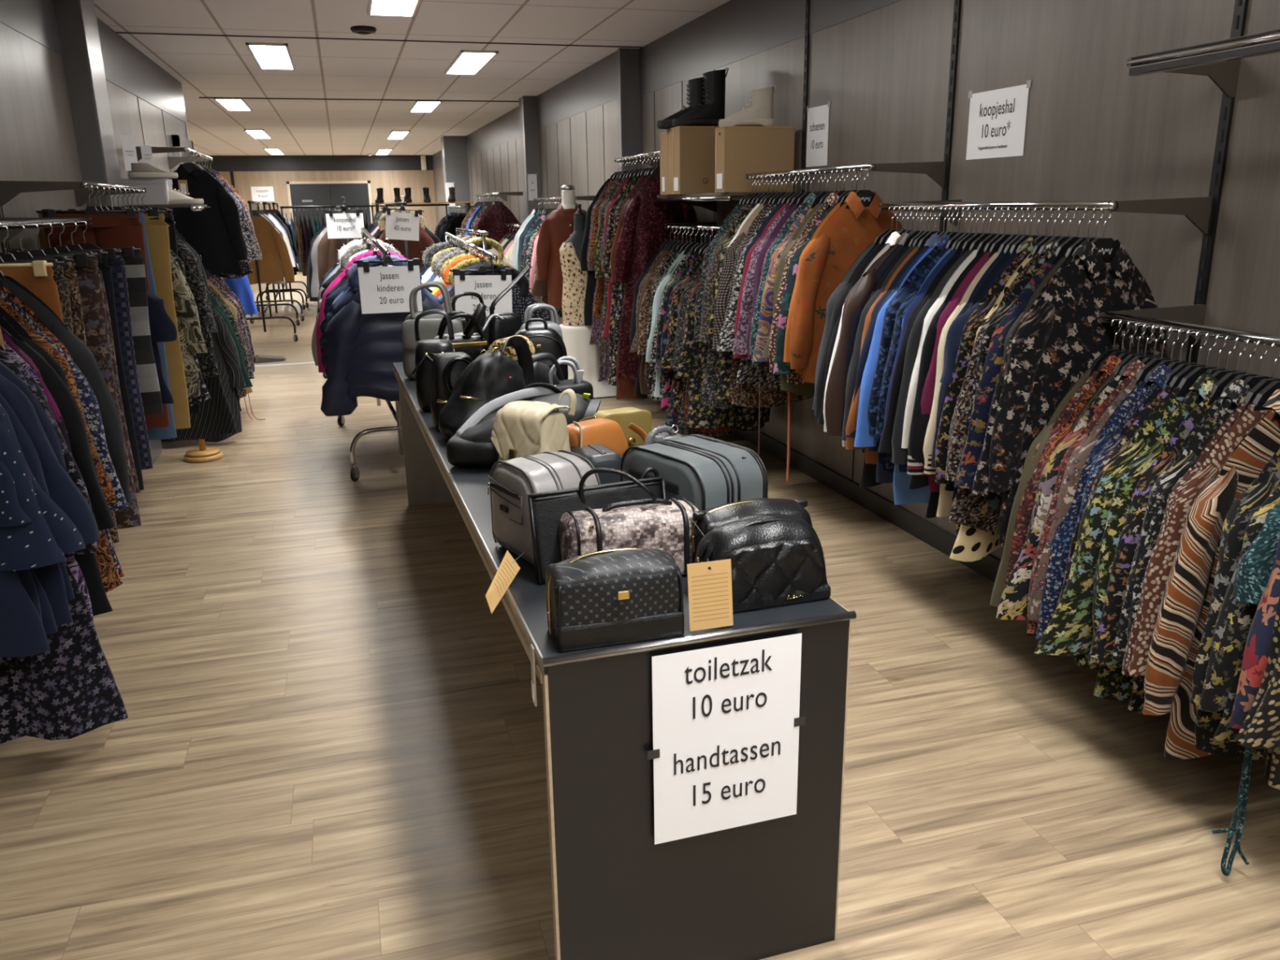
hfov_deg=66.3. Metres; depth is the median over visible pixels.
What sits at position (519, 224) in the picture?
rail
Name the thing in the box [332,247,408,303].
hooded jacket
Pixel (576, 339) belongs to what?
pedestal
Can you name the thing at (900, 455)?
cardigan
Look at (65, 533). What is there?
dress
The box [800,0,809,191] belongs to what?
upright
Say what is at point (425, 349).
bag
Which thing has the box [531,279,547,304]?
tunic
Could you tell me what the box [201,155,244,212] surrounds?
blouse
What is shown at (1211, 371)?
blouse
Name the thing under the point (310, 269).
coat
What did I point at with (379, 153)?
diffuser
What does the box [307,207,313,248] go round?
dress
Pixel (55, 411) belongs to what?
dress
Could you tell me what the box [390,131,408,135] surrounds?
diffuser
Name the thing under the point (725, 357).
dress
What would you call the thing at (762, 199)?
blouse
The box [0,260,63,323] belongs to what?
garment
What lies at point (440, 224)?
jacket
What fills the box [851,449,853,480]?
trim
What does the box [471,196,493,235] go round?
blouse
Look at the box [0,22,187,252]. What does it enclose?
wall
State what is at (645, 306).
tunic
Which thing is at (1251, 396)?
blouse
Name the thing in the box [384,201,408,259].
rack
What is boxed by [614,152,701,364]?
dress
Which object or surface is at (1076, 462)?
blouse
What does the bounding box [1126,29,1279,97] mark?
wall shelf
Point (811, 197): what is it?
shirt
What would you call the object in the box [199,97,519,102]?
trim
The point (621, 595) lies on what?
bag
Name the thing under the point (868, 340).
blouse
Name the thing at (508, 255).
blouse
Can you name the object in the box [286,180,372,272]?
door
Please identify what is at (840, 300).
blouse
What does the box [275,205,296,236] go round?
blouse
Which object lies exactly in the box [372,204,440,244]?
hooded jacket
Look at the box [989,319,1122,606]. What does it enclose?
blouse
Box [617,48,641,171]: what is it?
trim
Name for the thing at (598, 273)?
dress
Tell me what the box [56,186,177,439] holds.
garment
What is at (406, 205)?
rail
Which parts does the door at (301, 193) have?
plate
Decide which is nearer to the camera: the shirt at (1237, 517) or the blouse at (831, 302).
the shirt at (1237, 517)
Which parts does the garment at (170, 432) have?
leg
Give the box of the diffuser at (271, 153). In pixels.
[269,151,283,154]
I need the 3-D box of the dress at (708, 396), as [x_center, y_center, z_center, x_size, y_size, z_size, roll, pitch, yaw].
[0.610,-1.010,5.336,0.656,1.233,0.100,-5,16,-12]
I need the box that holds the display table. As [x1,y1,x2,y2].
[393,362,856,959]
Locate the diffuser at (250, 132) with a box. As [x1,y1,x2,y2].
[246,130,266,134]
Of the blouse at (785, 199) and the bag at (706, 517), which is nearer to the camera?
the bag at (706, 517)
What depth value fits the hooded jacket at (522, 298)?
5.63 m
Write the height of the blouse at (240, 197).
0.925 m
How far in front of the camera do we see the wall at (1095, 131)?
3.52 m
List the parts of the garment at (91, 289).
leg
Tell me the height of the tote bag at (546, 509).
0.235 m
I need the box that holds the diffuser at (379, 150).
[377,149,391,151]
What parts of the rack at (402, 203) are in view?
rail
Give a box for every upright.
[0,210,7,252]
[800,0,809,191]
[938,0,961,231]
[1186,0,1248,363]
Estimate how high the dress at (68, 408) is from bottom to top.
1.128 m
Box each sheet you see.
[647,716,805,844]
[651,633,801,746]
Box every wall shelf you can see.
[124,204,211,210]
[371,201,472,214]
[653,191,791,212]
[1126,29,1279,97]
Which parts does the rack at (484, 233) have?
rail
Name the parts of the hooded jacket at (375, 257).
fur trim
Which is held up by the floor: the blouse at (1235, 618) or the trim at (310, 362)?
the trim at (310, 362)
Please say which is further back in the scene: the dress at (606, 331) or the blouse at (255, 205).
the blouse at (255, 205)
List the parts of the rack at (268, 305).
rail, foot frame, foot frame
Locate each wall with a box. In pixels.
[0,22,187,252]
[217,169,436,272]
[433,0,1279,559]
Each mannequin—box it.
[535,184,586,307]
[559,204,587,325]
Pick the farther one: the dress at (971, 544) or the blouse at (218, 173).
the blouse at (218, 173)
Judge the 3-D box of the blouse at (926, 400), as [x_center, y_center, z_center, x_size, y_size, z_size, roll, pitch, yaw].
[1.231,-0.432,3.322,0.602,0.967,0.068,-5,16,-13]
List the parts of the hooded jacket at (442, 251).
fur trim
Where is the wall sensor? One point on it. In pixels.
(423, 158)
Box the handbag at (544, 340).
[514,318,568,380]
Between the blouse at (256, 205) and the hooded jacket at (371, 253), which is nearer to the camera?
the hooded jacket at (371, 253)
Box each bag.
[411,309,455,411]
[440,335,534,438]
[488,334,535,361]
[527,466,666,585]
[531,352,564,400]
[546,547,684,651]
[559,497,702,574]
[567,417,648,460]
[570,443,625,484]
[578,407,651,447]
[643,424,682,444]
[686,513,831,631]
[691,497,813,563]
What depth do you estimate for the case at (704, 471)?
2.25 m
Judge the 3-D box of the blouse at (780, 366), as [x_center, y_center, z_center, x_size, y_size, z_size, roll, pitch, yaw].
[0.919,-0.909,4.271,0.698,0.856,0.069,-5,16,-13]
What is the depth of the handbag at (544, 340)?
3.96 m
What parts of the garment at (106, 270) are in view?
leg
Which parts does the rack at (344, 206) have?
rail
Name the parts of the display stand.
post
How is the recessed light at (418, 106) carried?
in the ceiling
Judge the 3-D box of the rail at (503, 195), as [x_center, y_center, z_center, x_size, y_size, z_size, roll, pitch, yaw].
[-1.828,-3.771,13.054,0.443,0.105,2.120,-5,16,-16]
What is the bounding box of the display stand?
[182,439,223,462]
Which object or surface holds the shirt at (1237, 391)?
hanging from the rail at (1186, 317)
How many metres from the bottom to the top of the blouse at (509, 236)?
0.856 m
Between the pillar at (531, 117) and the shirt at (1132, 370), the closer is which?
the shirt at (1132, 370)
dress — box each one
[0,284,124,577]
[0,291,128,573]
[0,297,123,592]
[0,315,115,616]
[0,325,115,683]
[0,344,128,743]
[0,361,75,601]
[0,373,100,626]
[0,393,57,635]
[0,403,86,622]
[0,419,66,657]
[2,337,94,625]
[106,187,208,398]
[111,188,210,406]
[132,189,219,378]
[137,190,237,439]
[160,304,245,442]
[200,255,256,362]
[207,280,253,394]
[208,284,253,398]
[213,274,254,378]
[271,204,297,275]
[275,209,298,271]
[298,208,306,275]
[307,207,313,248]
[313,212,317,235]
[316,207,320,231]
[363,213,366,229]
[365,209,368,228]
[466,197,482,220]
[580,160,621,325]
[586,160,623,344]
[588,159,627,319]
[594,158,634,367]
[595,159,630,382]
[600,156,637,377]
[602,155,644,361]
[602,156,640,337]
[608,155,653,386]
[610,154,657,399]
[613,155,648,219]
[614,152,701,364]
[617,153,659,380]
[630,226,673,398]
[635,226,680,395]
[645,227,699,397]
[646,226,688,397]
[650,227,694,401]
[655,228,709,411]
[659,228,713,431]
[672,262,764,438]
[677,285,770,429]
[682,275,769,432]
[693,176,755,408]
[707,175,772,399]
[712,175,768,402]
[729,174,813,408]
[944,206,1069,531]
[949,206,1062,561]
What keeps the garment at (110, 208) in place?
hanging from the rail at (9, 190)
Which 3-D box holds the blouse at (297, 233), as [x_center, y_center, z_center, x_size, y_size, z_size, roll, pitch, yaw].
[-5.527,-3.960,15.822,0.067,0.855,0.631,-6,17,-18]
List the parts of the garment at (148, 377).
leg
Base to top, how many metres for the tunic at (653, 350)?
1.032 m
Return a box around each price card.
[120,134,137,170]
[140,145,154,166]
[323,196,364,238]
[353,238,422,314]
[380,195,423,240]
[449,248,514,316]
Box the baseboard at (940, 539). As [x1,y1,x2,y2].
[734,430,1000,582]
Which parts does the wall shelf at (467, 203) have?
leg, leg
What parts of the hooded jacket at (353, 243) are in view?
fur trim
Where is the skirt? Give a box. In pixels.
[224,275,257,315]
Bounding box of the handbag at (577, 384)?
[548,355,593,399]
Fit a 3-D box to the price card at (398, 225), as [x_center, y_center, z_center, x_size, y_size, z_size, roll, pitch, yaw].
[-2.020,-2.232,8.361,0.360,0.380,0.048,-6,17,-18]
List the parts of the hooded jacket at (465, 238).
fur trim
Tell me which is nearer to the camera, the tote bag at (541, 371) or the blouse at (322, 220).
the tote bag at (541, 371)
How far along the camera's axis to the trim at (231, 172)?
23.19 m
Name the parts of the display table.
panel, edge trim, panel, edge rail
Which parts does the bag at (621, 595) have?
zip pull, panel, name plate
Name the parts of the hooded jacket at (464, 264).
fur trim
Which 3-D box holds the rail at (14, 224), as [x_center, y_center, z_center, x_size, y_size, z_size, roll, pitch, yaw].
[-2.154,-0.717,2.918,0.363,0.105,2.800,-5,16,-16]
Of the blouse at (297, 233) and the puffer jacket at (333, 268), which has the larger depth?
the blouse at (297, 233)
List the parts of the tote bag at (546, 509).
handle, handle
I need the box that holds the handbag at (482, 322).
[451,291,486,333]
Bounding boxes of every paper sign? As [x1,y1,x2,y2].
[249,186,274,201]
[444,182,455,206]
[526,173,537,200]
[805,101,830,167]
[965,80,1031,159]
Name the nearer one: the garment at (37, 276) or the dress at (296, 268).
the garment at (37, 276)
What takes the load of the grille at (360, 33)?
attached to the ceiling speaker
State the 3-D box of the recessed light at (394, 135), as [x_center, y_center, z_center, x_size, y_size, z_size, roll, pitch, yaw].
[-4.240,-6.034,17.151,0.300,0.019,2.000,-5,16,-16]
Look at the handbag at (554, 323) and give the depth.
4.30 m
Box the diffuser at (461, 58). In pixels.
[455,53,493,63]
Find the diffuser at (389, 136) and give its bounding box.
[388,135,404,138]
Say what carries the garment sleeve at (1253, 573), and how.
hanging from the rail at (1186, 317)
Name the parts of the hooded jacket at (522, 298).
fur trim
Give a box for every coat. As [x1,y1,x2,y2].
[306,208,338,292]
[306,208,340,297]
[308,212,342,301]
[311,212,341,250]
[311,212,342,297]
[317,208,367,284]
[366,204,389,231]
[367,204,399,239]
[368,204,389,233]
[378,204,435,267]
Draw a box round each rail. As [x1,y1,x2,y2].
[0,180,146,206]
[0,217,92,243]
[135,146,213,168]
[280,204,449,304]
[449,205,472,208]
[475,191,523,200]
[505,222,522,227]
[533,195,595,203]
[613,150,660,167]
[664,221,720,237]
[745,161,946,191]
[879,196,1212,233]
[1098,304,1279,347]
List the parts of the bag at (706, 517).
zip pull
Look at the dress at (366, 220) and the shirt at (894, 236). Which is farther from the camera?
the dress at (366, 220)
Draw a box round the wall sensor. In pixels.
[420,155,426,169]
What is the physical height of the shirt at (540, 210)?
0.858 m
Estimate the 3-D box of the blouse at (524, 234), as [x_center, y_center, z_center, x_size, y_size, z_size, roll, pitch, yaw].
[-0.921,-2.366,9.716,0.604,0.817,0.072,-6,17,-16]
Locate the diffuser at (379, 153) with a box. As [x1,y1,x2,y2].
[376,151,389,155]
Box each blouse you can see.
[0,306,98,479]
[0,314,24,341]
[188,152,244,264]
[191,152,252,262]
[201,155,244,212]
[204,156,262,260]
[204,157,248,209]
[204,270,251,350]
[205,273,265,419]
[206,277,254,372]
[207,159,250,263]
[208,287,252,378]
[254,204,280,234]
[255,204,282,235]
[256,203,283,237]
[259,202,295,266]
[261,203,295,262]
[262,204,293,250]
[266,204,293,246]
[266,205,295,258]
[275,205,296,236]
[285,212,288,225]
[290,212,297,264]
[294,208,301,262]
[302,207,309,260]
[321,208,324,225]
[440,208,457,242]
[459,195,479,235]
[463,195,484,235]
[470,196,491,235]
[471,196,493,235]
[473,194,496,235]
[498,225,511,244]
[500,226,540,299]
[502,226,540,298]
[502,226,541,300]
[504,243,513,262]
[514,202,542,270]
[519,200,548,266]
[523,199,554,276]
[525,199,556,290]
[529,235,538,293]
[531,200,559,257]
[698,176,763,341]
[701,176,759,321]
[711,174,781,350]
[724,173,790,321]
[728,174,777,246]
[733,172,805,358]
[733,172,810,354]
[737,173,799,303]
[749,171,822,362]
[752,170,831,361]
[773,168,857,373]
[776,169,844,299]
[783,168,861,373]
[812,206,897,409]
[813,206,902,417]
[817,206,908,424]
[841,206,937,453]
[846,206,926,373]
[846,206,950,451]
[853,206,959,447]
[875,206,971,468]
[878,206,989,453]
[883,206,983,472]
[888,206,918,249]
[901,206,1004,448]
[920,206,1017,492]
[931,206,1036,491]
[935,206,1031,489]
[954,206,1086,514]
[971,206,1104,521]
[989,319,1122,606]
[994,206,1096,534]
[996,320,1130,608]
[1026,326,1171,621]
[1035,327,1180,639]
[1054,329,1199,611]
[1058,331,1208,603]
[1062,322,1146,439]
[1088,337,1248,683]
[1112,338,1257,660]
[1115,333,1226,550]
[1121,342,1279,677]
[1198,480,1279,742]
[1228,537,1279,728]
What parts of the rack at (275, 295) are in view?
foot frame, foot frame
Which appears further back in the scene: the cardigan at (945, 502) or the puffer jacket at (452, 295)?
the puffer jacket at (452, 295)
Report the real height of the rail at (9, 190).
0.105 m
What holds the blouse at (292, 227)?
hanging from the rail at (406, 205)
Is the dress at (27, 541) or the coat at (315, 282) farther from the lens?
the coat at (315, 282)
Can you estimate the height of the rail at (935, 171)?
0.105 m
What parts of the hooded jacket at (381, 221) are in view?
fur trim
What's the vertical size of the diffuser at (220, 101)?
0.008 m
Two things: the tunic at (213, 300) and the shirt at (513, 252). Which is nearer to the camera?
the tunic at (213, 300)
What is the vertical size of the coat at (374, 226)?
0.975 m
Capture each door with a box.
[171,134,195,169]
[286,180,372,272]
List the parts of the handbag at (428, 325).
handle, handle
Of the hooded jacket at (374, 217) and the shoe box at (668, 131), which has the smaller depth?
the shoe box at (668, 131)
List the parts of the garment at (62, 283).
leg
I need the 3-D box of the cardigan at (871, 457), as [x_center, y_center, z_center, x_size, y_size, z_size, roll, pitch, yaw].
[1.099,-0.532,3.724,0.694,0.991,0.076,-7,17,-20]
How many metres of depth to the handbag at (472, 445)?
2.98 m
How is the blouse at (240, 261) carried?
hanging from the rail at (173, 162)
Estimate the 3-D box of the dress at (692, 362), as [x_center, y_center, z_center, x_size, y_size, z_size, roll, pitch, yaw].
[0.528,-0.855,5.656,0.651,1.156,0.098,-5,16,-15]
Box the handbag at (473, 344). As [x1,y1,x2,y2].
[433,302,488,359]
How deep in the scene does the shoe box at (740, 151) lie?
5.33 m
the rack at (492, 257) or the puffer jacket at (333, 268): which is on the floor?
the rack at (492, 257)
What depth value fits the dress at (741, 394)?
5.07 m
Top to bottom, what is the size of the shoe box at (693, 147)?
0.394 m
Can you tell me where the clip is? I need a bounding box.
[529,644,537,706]
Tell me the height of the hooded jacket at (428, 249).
0.712 m
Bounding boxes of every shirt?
[151,150,248,275]
[439,211,455,239]
[468,195,488,234]
[475,197,519,242]
[510,200,540,266]
[517,200,545,270]
[519,199,550,271]
[750,171,826,375]
[768,169,848,383]
[789,168,903,383]
[822,206,912,447]
[856,206,954,483]
[867,206,964,472]
[934,206,1053,534]
[963,206,1075,448]
[987,206,1168,546]
[1026,324,1169,634]
[1040,321,1143,478]
[1067,328,1194,659]
[1091,335,1238,700]
[1127,340,1274,713]
[1142,388,1279,759]
[1189,447,1279,759]
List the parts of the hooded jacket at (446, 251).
fur trim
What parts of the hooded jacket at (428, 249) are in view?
fur trim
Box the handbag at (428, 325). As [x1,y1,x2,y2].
[400,280,463,379]
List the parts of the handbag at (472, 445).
carry handle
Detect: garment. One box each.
[0,223,143,490]
[0,226,119,542]
[0,256,73,333]
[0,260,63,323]
[0,276,131,502]
[0,327,5,351]
[6,222,152,469]
[10,224,141,528]
[11,221,163,414]
[26,224,139,493]
[35,185,191,429]
[42,185,169,428]
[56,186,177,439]
[67,187,147,210]
[80,187,199,413]
[121,189,168,209]
[126,189,173,221]
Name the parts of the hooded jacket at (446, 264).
fur trim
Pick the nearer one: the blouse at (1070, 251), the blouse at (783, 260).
the blouse at (1070, 251)
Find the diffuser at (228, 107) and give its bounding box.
[222,104,249,110]
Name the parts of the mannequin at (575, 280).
neck knob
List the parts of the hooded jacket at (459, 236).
fur trim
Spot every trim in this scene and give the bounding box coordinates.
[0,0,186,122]
[0,83,170,250]
[53,0,110,206]
[77,0,162,464]
[115,31,642,48]
[180,82,189,139]
[194,155,433,171]
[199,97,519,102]
[230,171,235,187]
[254,361,315,367]
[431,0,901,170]
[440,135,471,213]
[442,95,528,217]
[470,105,604,222]
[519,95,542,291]
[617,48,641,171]
[653,68,715,238]
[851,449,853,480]
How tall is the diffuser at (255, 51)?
0.008 m
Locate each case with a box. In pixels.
[485,449,600,613]
[620,434,768,509]
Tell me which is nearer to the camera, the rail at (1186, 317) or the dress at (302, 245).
the rail at (1186, 317)
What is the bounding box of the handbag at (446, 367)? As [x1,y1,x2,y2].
[430,351,471,430]
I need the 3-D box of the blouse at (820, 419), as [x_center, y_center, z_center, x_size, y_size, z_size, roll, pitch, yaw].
[1.037,-0.642,3.930,0.674,0.879,0.078,-6,17,-14]
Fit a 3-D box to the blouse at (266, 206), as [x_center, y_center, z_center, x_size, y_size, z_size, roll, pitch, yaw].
[-5.483,-3.644,14.482,0.674,0.854,0.078,-7,17,-20]
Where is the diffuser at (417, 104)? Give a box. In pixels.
[415,102,439,106]
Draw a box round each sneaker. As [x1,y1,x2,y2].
[127,161,177,178]
[168,187,201,204]
[173,188,204,204]
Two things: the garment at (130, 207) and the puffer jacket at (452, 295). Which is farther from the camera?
the puffer jacket at (452, 295)
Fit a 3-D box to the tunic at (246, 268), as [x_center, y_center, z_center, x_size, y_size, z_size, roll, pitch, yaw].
[-3.510,-2.137,7.975,0.683,0.988,0.076,-4,16,-11]
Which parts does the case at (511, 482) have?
zip pull, name plate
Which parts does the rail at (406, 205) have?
leg, leg, leg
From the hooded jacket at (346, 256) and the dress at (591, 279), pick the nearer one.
the hooded jacket at (346, 256)
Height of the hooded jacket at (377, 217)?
0.928 m
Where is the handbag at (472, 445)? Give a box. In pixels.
[446,382,601,466]
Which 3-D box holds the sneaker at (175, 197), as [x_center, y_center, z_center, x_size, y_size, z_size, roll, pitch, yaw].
[-2.952,-1.809,6.248,0.284,0.100,0.094,-4,16,-10]
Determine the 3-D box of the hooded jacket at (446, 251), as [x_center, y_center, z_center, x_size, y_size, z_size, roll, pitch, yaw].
[-1.189,-1.256,6.625,0.687,0.708,0.151,-6,17,-18]
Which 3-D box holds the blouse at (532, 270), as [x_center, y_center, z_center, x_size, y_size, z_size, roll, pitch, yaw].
[-0.704,-2.164,9.078,0.703,0.864,0.068,-7,17,-19]
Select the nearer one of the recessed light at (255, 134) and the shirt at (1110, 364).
the shirt at (1110, 364)
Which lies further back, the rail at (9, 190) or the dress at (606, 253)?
the dress at (606, 253)
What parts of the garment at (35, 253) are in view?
leg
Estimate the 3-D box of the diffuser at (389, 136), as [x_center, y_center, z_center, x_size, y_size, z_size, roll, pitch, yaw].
[-4.381,-6.164,17.610,0.260,0.008,0.965,-5,16,-16]
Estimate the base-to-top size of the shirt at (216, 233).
0.926 m
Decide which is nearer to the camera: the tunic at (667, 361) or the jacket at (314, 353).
the tunic at (667, 361)
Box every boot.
[375,186,384,203]
[393,186,401,202]
[403,187,412,202]
[422,186,431,202]
[448,186,455,201]
[657,76,705,128]
[672,67,728,127]
[718,84,777,127]
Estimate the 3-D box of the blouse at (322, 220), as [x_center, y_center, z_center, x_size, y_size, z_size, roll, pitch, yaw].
[-5.130,-3.998,15.931,0.078,0.854,0.674,-5,16,-15]
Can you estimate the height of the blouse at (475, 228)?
0.863 m
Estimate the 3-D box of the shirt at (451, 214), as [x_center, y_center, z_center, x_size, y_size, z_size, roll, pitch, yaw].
[-3.136,-4.222,16.764,0.698,0.870,0.080,-6,17,-19]
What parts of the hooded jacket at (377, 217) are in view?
fur trim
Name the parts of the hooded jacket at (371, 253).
fur trim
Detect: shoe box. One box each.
[120,177,173,204]
[659,132,673,195]
[666,128,672,194]
[672,126,719,194]
[715,126,795,192]
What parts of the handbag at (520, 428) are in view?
handle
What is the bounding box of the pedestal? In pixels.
[559,323,616,397]
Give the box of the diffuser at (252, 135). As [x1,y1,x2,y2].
[251,134,269,137]
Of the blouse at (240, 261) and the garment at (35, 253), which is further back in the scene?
the blouse at (240, 261)
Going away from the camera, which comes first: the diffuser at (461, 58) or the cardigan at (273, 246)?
the diffuser at (461, 58)
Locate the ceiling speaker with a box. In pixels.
[350,25,376,34]
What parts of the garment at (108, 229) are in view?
leg, leg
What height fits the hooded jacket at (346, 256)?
0.730 m
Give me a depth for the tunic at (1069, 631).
2.57 m
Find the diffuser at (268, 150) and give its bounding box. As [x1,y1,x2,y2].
[266,149,279,151]
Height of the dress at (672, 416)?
1.222 m
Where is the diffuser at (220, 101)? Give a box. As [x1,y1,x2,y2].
[217,99,244,104]
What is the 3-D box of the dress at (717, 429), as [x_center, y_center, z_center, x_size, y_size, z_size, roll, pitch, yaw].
[0.512,-0.861,5.724,0.586,1.170,0.103,-6,17,-18]
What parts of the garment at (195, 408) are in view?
leg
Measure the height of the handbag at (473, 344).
0.400 m
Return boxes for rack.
[246,200,299,341]
[249,201,305,323]
[260,202,309,309]
[322,204,348,377]
[337,227,404,481]
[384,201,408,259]
[444,231,497,264]
[455,227,488,250]
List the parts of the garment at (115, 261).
leg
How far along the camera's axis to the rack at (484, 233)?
8.49 m
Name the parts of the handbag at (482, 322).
handle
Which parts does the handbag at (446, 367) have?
ring handle, ring handle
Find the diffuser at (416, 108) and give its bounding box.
[411,106,435,111]
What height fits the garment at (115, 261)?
1.001 m
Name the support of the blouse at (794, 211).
hanging from the rail at (935, 171)
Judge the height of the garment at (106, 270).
1.044 m
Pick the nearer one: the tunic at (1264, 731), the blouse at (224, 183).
the tunic at (1264, 731)
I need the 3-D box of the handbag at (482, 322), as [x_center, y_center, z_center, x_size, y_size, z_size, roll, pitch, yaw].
[-0.822,-0.701,4.652,0.255,0.381,0.180,-11,19,-32]
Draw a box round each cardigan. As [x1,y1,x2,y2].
[0,270,128,470]
[222,202,294,284]
[252,202,284,284]
[746,172,815,460]
[845,206,942,464]
[853,206,932,488]
[891,206,996,488]
[906,206,1010,518]
[923,206,1025,516]
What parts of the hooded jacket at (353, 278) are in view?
fur trim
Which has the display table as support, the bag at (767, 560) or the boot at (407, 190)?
the bag at (767, 560)
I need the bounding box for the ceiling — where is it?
[93,0,730,155]
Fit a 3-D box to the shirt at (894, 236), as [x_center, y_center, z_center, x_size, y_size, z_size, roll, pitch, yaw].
[1.043,-0.605,3.905,0.693,0.936,0.081,-7,17,-19]
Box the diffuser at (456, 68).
[448,62,484,73]
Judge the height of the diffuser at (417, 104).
0.008 m
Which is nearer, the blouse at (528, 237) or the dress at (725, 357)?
the dress at (725, 357)
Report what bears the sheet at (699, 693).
attached to the display table
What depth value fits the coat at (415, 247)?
8.58 m
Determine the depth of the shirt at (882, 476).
3.54 m
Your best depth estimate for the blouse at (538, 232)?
9.16 m
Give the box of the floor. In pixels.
[0,271,1279,959]
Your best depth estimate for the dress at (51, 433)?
2.48 m
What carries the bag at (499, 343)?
on the display table
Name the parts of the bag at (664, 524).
zip pull, handle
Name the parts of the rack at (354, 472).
rail, foot frame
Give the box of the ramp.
[253,354,285,363]
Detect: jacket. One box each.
[311,234,422,365]
[315,239,430,322]
[315,240,375,373]
[317,235,371,312]
[319,231,365,289]
[319,245,379,367]
[320,242,432,354]
[320,253,443,416]
[321,233,399,285]
[324,248,441,367]
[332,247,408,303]
[332,250,442,317]
[340,237,403,272]
[340,244,427,290]
[370,204,395,233]
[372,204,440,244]
[372,206,391,225]
[419,235,460,273]
[420,237,463,275]
[422,239,457,281]
[424,240,468,282]
[426,242,471,282]
[429,244,471,290]
[431,246,483,294]
[433,244,479,280]
[434,208,453,238]
[434,248,502,297]
[437,251,506,299]
[440,253,495,304]
[440,255,547,309]
[442,208,459,242]
[443,257,551,324]
[446,208,466,239]
[449,231,471,241]
[456,231,479,242]
[466,235,495,249]
[470,233,515,269]
[825,206,924,435]
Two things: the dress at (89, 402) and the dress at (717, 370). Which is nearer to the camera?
the dress at (89, 402)
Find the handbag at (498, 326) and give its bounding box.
[482,264,531,347]
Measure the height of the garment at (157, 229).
1.147 m
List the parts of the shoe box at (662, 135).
lid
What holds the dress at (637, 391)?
hanging from the rail at (705, 225)
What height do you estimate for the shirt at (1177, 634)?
1.030 m
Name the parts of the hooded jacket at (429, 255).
fur trim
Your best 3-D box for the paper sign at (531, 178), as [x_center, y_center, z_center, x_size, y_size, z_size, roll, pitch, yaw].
[-1.274,-3.477,11.624,0.134,0.312,0.002,-5,16,-16]
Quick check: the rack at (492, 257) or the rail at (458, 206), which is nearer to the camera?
the rack at (492, 257)
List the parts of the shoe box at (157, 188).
lid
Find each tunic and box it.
[195,154,257,279]
[210,295,239,400]
[210,298,253,411]
[465,195,486,235]
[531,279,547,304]
[533,268,562,317]
[630,226,677,352]
[636,227,686,383]
[648,228,705,395]
[659,229,717,412]
[716,173,796,387]
[761,170,839,482]
[893,206,977,505]
[995,324,1155,635]
[1034,333,1217,670]
[1124,380,1279,675]
[1212,646,1279,875]
[1235,596,1279,779]
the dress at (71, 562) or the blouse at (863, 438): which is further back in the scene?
the blouse at (863, 438)
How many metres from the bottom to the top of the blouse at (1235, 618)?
0.926 m
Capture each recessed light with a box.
[213,98,252,111]
[244,129,271,138]
[245,42,295,70]
[263,147,284,155]
[367,0,421,17]
[374,148,392,155]
[386,130,410,139]
[408,101,442,112]
[444,49,497,75]
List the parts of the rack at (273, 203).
foot frame, foot frame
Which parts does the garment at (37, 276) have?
leg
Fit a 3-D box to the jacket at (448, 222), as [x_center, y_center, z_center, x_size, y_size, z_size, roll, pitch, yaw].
[-2.955,-4.056,16.158,0.682,0.865,0.095,-6,17,-18]
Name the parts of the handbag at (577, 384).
tubular handle, tubular handle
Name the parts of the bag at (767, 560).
panel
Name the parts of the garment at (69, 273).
leg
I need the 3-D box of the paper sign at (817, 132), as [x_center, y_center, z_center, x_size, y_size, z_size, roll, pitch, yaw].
[0.938,-1.825,5.190,0.002,0.312,0.274,-5,16,-16]
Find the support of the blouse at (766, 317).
hanging from the rail at (935, 171)
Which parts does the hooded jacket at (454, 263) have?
fur trim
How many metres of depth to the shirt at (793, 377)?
4.25 m
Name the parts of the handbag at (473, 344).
handle, handle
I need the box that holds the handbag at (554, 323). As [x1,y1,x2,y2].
[520,302,562,338]
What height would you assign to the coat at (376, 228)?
0.890 m
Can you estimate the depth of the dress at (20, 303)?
2.83 m
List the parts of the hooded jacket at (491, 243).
fur trim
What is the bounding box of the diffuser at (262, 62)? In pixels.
[256,57,293,68]
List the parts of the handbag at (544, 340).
handle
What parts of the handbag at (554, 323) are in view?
handle, handle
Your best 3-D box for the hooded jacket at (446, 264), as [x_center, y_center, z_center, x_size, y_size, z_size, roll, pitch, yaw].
[-1.072,-1.127,6.273,0.786,0.728,0.160,-8,17,-25]
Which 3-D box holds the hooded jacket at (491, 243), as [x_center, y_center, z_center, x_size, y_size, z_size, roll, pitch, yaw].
[-1.338,-1.734,8.518,0.678,0.817,0.161,-7,17,-20]
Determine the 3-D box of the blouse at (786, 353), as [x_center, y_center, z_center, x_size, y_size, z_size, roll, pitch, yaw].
[0.910,-0.890,4.232,0.600,0.872,0.070,-5,16,-19]
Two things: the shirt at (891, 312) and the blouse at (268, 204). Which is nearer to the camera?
the shirt at (891, 312)
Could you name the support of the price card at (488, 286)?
attached to the rack at (492, 257)
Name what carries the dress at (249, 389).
hanging from the rail
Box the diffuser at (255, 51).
[249,45,288,57]
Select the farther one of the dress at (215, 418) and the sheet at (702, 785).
the dress at (215, 418)
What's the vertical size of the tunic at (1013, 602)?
0.936 m
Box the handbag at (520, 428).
[490,388,582,461]
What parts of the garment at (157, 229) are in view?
leg, leg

